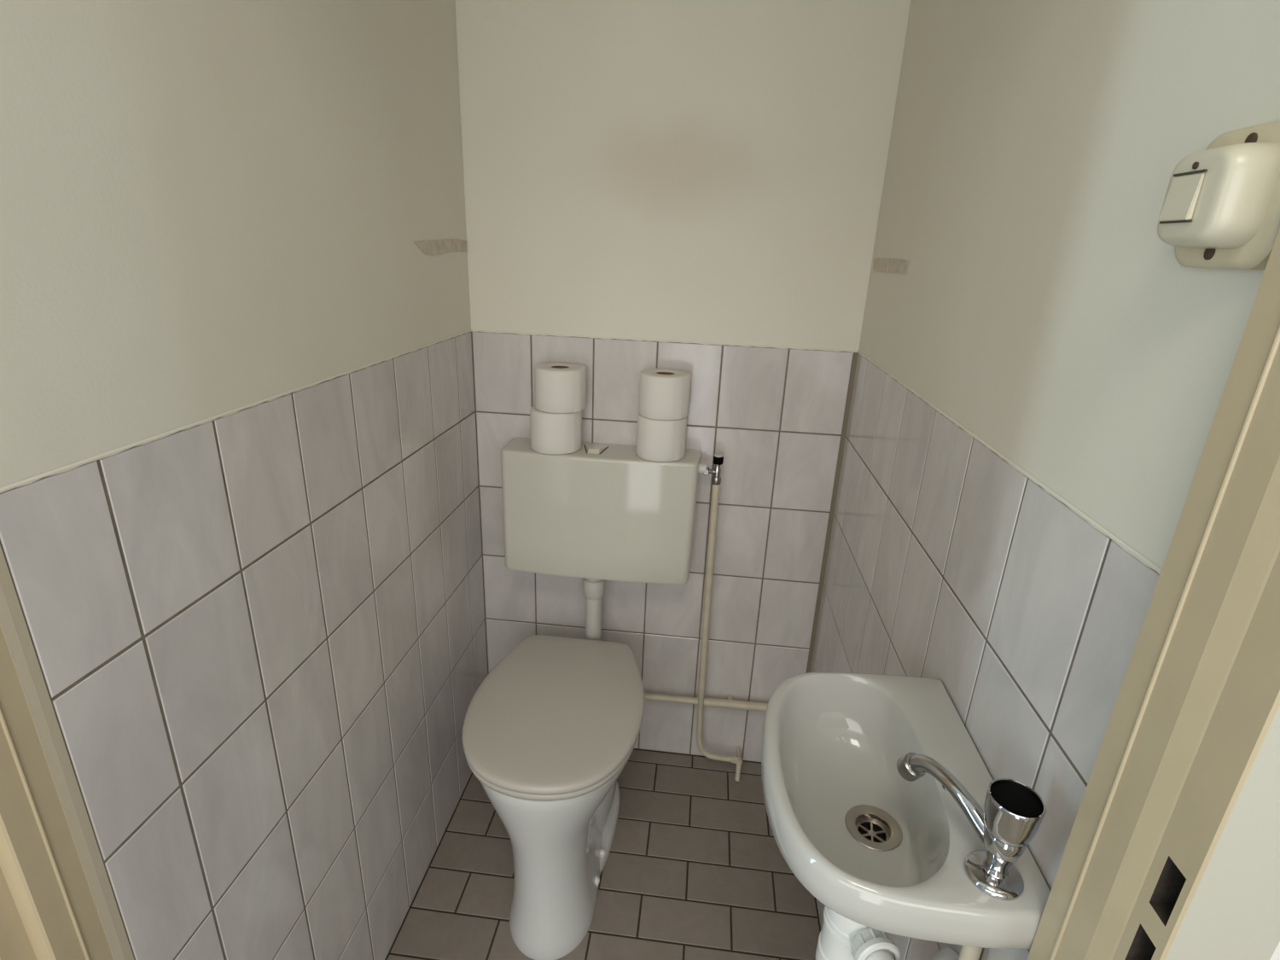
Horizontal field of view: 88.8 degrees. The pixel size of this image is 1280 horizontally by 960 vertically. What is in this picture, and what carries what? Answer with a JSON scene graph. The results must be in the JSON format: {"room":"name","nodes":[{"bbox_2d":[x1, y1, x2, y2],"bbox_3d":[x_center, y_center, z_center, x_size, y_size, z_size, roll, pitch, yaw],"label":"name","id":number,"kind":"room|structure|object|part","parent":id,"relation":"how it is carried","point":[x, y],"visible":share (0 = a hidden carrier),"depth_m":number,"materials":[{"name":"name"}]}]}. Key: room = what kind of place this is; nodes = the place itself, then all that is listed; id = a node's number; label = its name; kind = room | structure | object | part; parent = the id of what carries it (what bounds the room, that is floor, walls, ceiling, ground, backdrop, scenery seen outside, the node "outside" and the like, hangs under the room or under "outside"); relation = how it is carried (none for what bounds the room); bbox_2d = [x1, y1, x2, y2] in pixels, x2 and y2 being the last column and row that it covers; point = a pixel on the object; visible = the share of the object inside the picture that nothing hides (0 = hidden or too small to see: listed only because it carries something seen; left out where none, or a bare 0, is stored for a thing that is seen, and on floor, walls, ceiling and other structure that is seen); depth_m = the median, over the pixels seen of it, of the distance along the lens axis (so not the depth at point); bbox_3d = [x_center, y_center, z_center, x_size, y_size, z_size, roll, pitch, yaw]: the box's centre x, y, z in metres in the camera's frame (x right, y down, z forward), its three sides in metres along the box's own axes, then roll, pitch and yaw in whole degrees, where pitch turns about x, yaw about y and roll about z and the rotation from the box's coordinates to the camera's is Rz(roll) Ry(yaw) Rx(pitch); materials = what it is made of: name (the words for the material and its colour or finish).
{"room":"bathroom","nodes":[
{"label":"bathroom","id":0,"kind":"room"},
{"bbox_2d":[0,0,487,959],"bbox_3d":[-0.514,-0.228,1.034,0.101,2.500,1.117,4,20,5],"label":"wall","id":1,"kind":"structure","parent":0,"point":[240,517],"depth_m":0.82,"materials":[{"name":"tile"}]},
{"bbox_2d":[0,545,134,959],"bbox_3d":[-0.563,0.169,0.577,0.060,2.060,0.015,4,20,5],"label":"trim","id":2,"kind":"structure","parent":1,"relation":"attached to","point":[13,624],"depth_m":0.60,"materials":[{"name":"beige wood"}]},
{"bbox_2d":[413,238,466,255],"bbox_3d":[-0.414,-0.489,1.373,0.001,0.032,0.282,4,20,5],"label":"plaster patch","id":3,"kind":"object","parent":1,"relation":"attached to","point":[439,247],"visible":1,"depth_m":1.36,"materials":[{"name":"beige paint"}]},
{"bbox_2d":[385,748,820,959],"bbox_3d":[-0.059,1.012,1.453,1.108,0.080,1.260,4,20,5],"label":"floor","id":4,"kind":"structure","parent":0,"point":[695,868],"depth_m":1.53,"materials":[{"name":"tile"}]},
{"bbox_2d":[462,634,644,959],"bbox_3d":[-0.186,0.689,1.541,0.380,0.458,0.558,4,20,5],"label":"toilet","id":5,"kind":"object","parent":4,"relation":"on","point":[549,733],"visible":1,"depth_m":1.36,"materials":[{"name":"white ceramic"}]},
{"bbox_3d":[-0.181,0.512,1.450,0.374,0.016,0.491,4,20,5],"label":"seat","id":6,"kind":"part","parent":5,"relation":"part of","materials":[{"name":"grey plastic"}]},
{"bbox_3d":[-0.181,0.493,1.443,0.380,0.021,0.497,4,20,5],"label":"lid","id":7,"kind":"part","parent":5,"relation":"part of","materials":[{"name":"grey plastic"}]},
{"bbox_3d":[-0.186,0.708,1.548,0.366,0.418,0.558,4,20,5],"label":"bowl","id":8,"kind":"part","parent":5,"relation":"part of","materials":[{"name":"white ceramic"}]},
{"bbox_2d":[582,577,605,640],"bbox_3d":[-0.120,0.333,1.691,0.058,0.204,0.058,4,20,5],"label":"pipe","id":9,"kind":"object","parent":5,"relation":"on","point":[593,590],"visible":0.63,"depth_m":1.67,"materials":[{"name":"grey plastic"}]},
{"bbox_2d":[454,0,911,762],"bbox_3d":[0.053,-0.394,1.560,1.108,2.500,0.101,4,20,5],"label":"wall","id":10,"kind":"structure","parent":0,"point":[695,187],"depth_m":1.47,"materials":[{"name":"paint"}]},
{"bbox_2d":[500,437,706,584],"bbox_3d":[-0.091,0.075,1.616,0.490,0.320,0.134,4,20,5],"label":"cistern","id":11,"kind":"object","parent":10,"relation":"attached to","point":[596,510],"visible":1,"depth_m":1.56,"materials":[{"name":"grey plastic"}]},
{"bbox_2d":[529,405,581,454],"bbox_3d":[-0.200,-0.124,1.563,0.122,0.098,0.122,4,20,5],"label":"toilet roll","id":12,"kind":"object","parent":11,"relation":"on","point":[551,433],"visible":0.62,"depth_m":1.52,"materials":[{"name":"white paper"}]},
{"bbox_2d":[533,361,586,413],"bbox_3d":[-0.188,-0.217,1.530,0.122,0.098,0.122,4,20,5],"label":"toilet roll","id":13,"kind":"object","parent":12,"relation":"on","point":[560,387],"visible":1,"depth_m":1.49,"materials":[{"name":"white paper"}]},
{"bbox_3d":[-0.092,-0.066,1.573,0.476,0.010,0.121,4,20,5],"label":"lid","id":14,"kind":"part","parent":11,"relation":"part of","materials":[{"name":"grey plastic"}]},
{"bbox_2d":[635,413,686,461],"bbox_3d":[0.050,-0.106,1.541,0.117,0.098,0.117,4,20,5],"label":"toilet roll","id":15,"kind":"object","parent":11,"relation":"on","point":[657,440],"visible":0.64,"depth_m":1.50,"materials":[{"name":"white paper"}]},
{"bbox_2d":[638,368,691,419],"bbox_3d":[0.057,-0.199,1.508,0.118,0.098,0.118,4,20,5],"label":"toilet roll","id":16,"kind":"object","parent":15,"relation":"on","point":[664,393],"visible":1,"depth_m":1.46,"materials":[{"name":"white paper"}]},
{"bbox_2d":[644,692,767,711],"bbox_3d":[-0.006,0.602,1.844,0.860,0.033,0.041,4,20,5],"label":"pipe","id":17,"kind":"object","parent":10,"relation":"attached to","point":[729,702],"visible":0.47,"depth_m":1.81,"materials":[{"name":"beige metal"}]},
{"bbox_2d":[696,484,732,762],"bbox_3d":[0.220,0.394,1.734,0.118,0.834,0.061,4,20,5],"label":"pipe","id":18,"kind":"object","parent":10,"relation":"attached to","point":[715,489],"visible":1,"depth_m":1.70,"materials":[{"name":"beige metal"}]},
{"bbox_2d":[703,453,723,484],"bbox_3d":[0.171,-0.028,1.567,0.054,0.076,0.024,4,20,5],"label":"valve","id":19,"kind":"object","parent":18,"relation":"attached to","point":[718,461],"visible":1,"depth_m":1.56,"materials":[{"name":"silver metal"}]},
{"bbox_3d":[0.187,-0.048,1.558,0.025,0.019,0.024,4,20,5],"label":"knob","id":20,"kind":"part","parent":19,"relation":"part of","materials":[{"name":"black plastic"}]},
{"bbox_2d":[732,745,742,781],"bbox_3d":[0.275,0.805,1.855,0.030,0.052,0.096,4,20,5],"label":"pipe fitting","id":21,"kind":"object","parent":18,"relation":"attached to","point":[737,760],"visible":1,"depth_m":1.84,"materials":[{"name":"beige metal"}]},
{"bbox_3d":[0.275,0.817,1.834,0.015,0.044,0.049,7,20,12],"label":"spout","id":22,"kind":"part","parent":21,"relation":"part of","materials":[{"name":"beige metal"}]},
{"bbox_2d":[810,0,1279,959],"bbox_3d":[0.488,-0.155,0.946,0.101,2.500,1.114,4,20,5],"label":"wall","id":23,"kind":"structure","parent":0,"point":[1037,395],"depth_m":0.68,"materials":[{"name":"tile"}]},
{"bbox_2d":[806,352,858,672],"bbox_3d":[0.470,0.271,1.691,0.010,1.193,0.009,4,20,5],"label":"trim","id":24,"kind":"structure","parent":23,"relation":"attached to","point":[855,354],"depth_m":1.61,"materials":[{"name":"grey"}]},
{"bbox_2d":[872,257,909,273],"bbox_3d":[0.487,-0.419,1.279,0.001,0.028,0.270,4,20,5],"label":"plaster patch","id":25,"kind":"object","parent":23,"relation":"attached to","point":[884,264],"visible":1,"depth_m":1.27,"materials":[{"name":"beige paint"}]},
{"bbox_2d":[761,671,1050,949],"bbox_3d":[0.257,0.370,0.743,0.242,0.128,0.342,4,20,5],"label":"basin","id":26,"kind":"object","parent":23,"relation":"attached to","point":[884,851],"visible":0.93,"depth_m":0.74,"materials":[{"name":"grey ceramic"}]},
{"bbox_2d":[815,905,959,959],"bbox_3d":[0.287,0.553,0.756,0.162,0.222,0.108,14,23,29],"label":"trap","id":27,"kind":"object","parent":26,"relation":"attached to","point":[840,938],"visible":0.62,"depth_m":0.76,"materials":[{"name":"white plastic"}]},
{"bbox_2d":[815,905,869,959],"bbox_3d":[0.258,0.538,0.794,0.069,0.222,0.069,4,20,5],"label":"drain pipe","id":28,"kind":"object","parent":27,"relation":"on","point":[838,934],"depth_m":0.77,"materials":[{"name":"white plastic"}]},
{"bbox_2d":[896,752,1046,901],"bbox_3d":[0.308,0.300,0.619,0.049,0.092,0.143,-4,21,-17],"label":"tap","id":29,"kind":"object","parent":26,"relation":"on","point":[1013,813],"visible":1,"depth_m":0.57,"materials":[{"name":"silver metal"}]},
{"bbox_3d":[0.299,0.301,0.627,0.020,0.036,0.105,-6,22,-23],"label":"spout","id":30,"kind":"part","parent":29,"relation":"part of","materials":[{"name":"silver metal"}]},
{"bbox_3d":[0.323,0.291,0.568,0.044,0.039,0.044,4,20,5],"label":"knob","id":31,"kind":"part","parent":29,"relation":"part of","materials":[{"name":"silver metal"}]},
{"bbox_2d":[957,945,982,959],"bbox_3d":[0.391,0.556,1.241,0.028,0.535,1.014,4,20,5],"label":"supply pipe","id":32,"kind":"object","parent":23,"relation":"attached to","point":[966,952],"visible":0.02,"depth_m":0.69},
{"bbox_2d":[1026,227,1279,959],"bbox_3d":[0.372,0.251,0.454,0.067,2.060,0.104,4,20,5],"label":"trim","id":33,"kind":"structure","parent":23,"relation":"attached to","point":[1172,852],"depth_m":0.41,"materials":[{"name":"beige paint"}]},
{"bbox_2d":[1157,120,1279,269],"bbox_3d":[0.373,-0.182,0.422,0.043,0.085,0.090,4,20,5],"label":"light switch","id":34,"kind":"object","parent":23,"relation":"attached to","point":[1220,209],"visible":1,"depth_m":0.40,"materials":[{"name":"beige plastic"}]},
{"bbox_2d":[1269,941,1279,959],"bbox_3d":[1.296,0.112,0.296,1.825,2.500,0.060,4,20,5],"label":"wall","id":35,"kind":"structure","parent":0,"point":[1276,956],"depth_m":0.44,"materials":[{"name":"white paint"}]},
{"bbox_3d":[-1.429,-0.088,0.541,1.690,2.500,0.060,4,20,5],"label":"wall","id":36,"kind":"structure","parent":0,"visible":0},
{"bbox_2d":[0,624,113,959],"bbox_3d":[-0.575,0.183,0.536,0.070,2.060,0.072,4,20,5],"label":"trim","id":37,"kind":"structure","parent":36,"relation":"attached to","point":[49,911],"depth_m":0.59,"materials":[{"name":"beige paint"}]}
]}

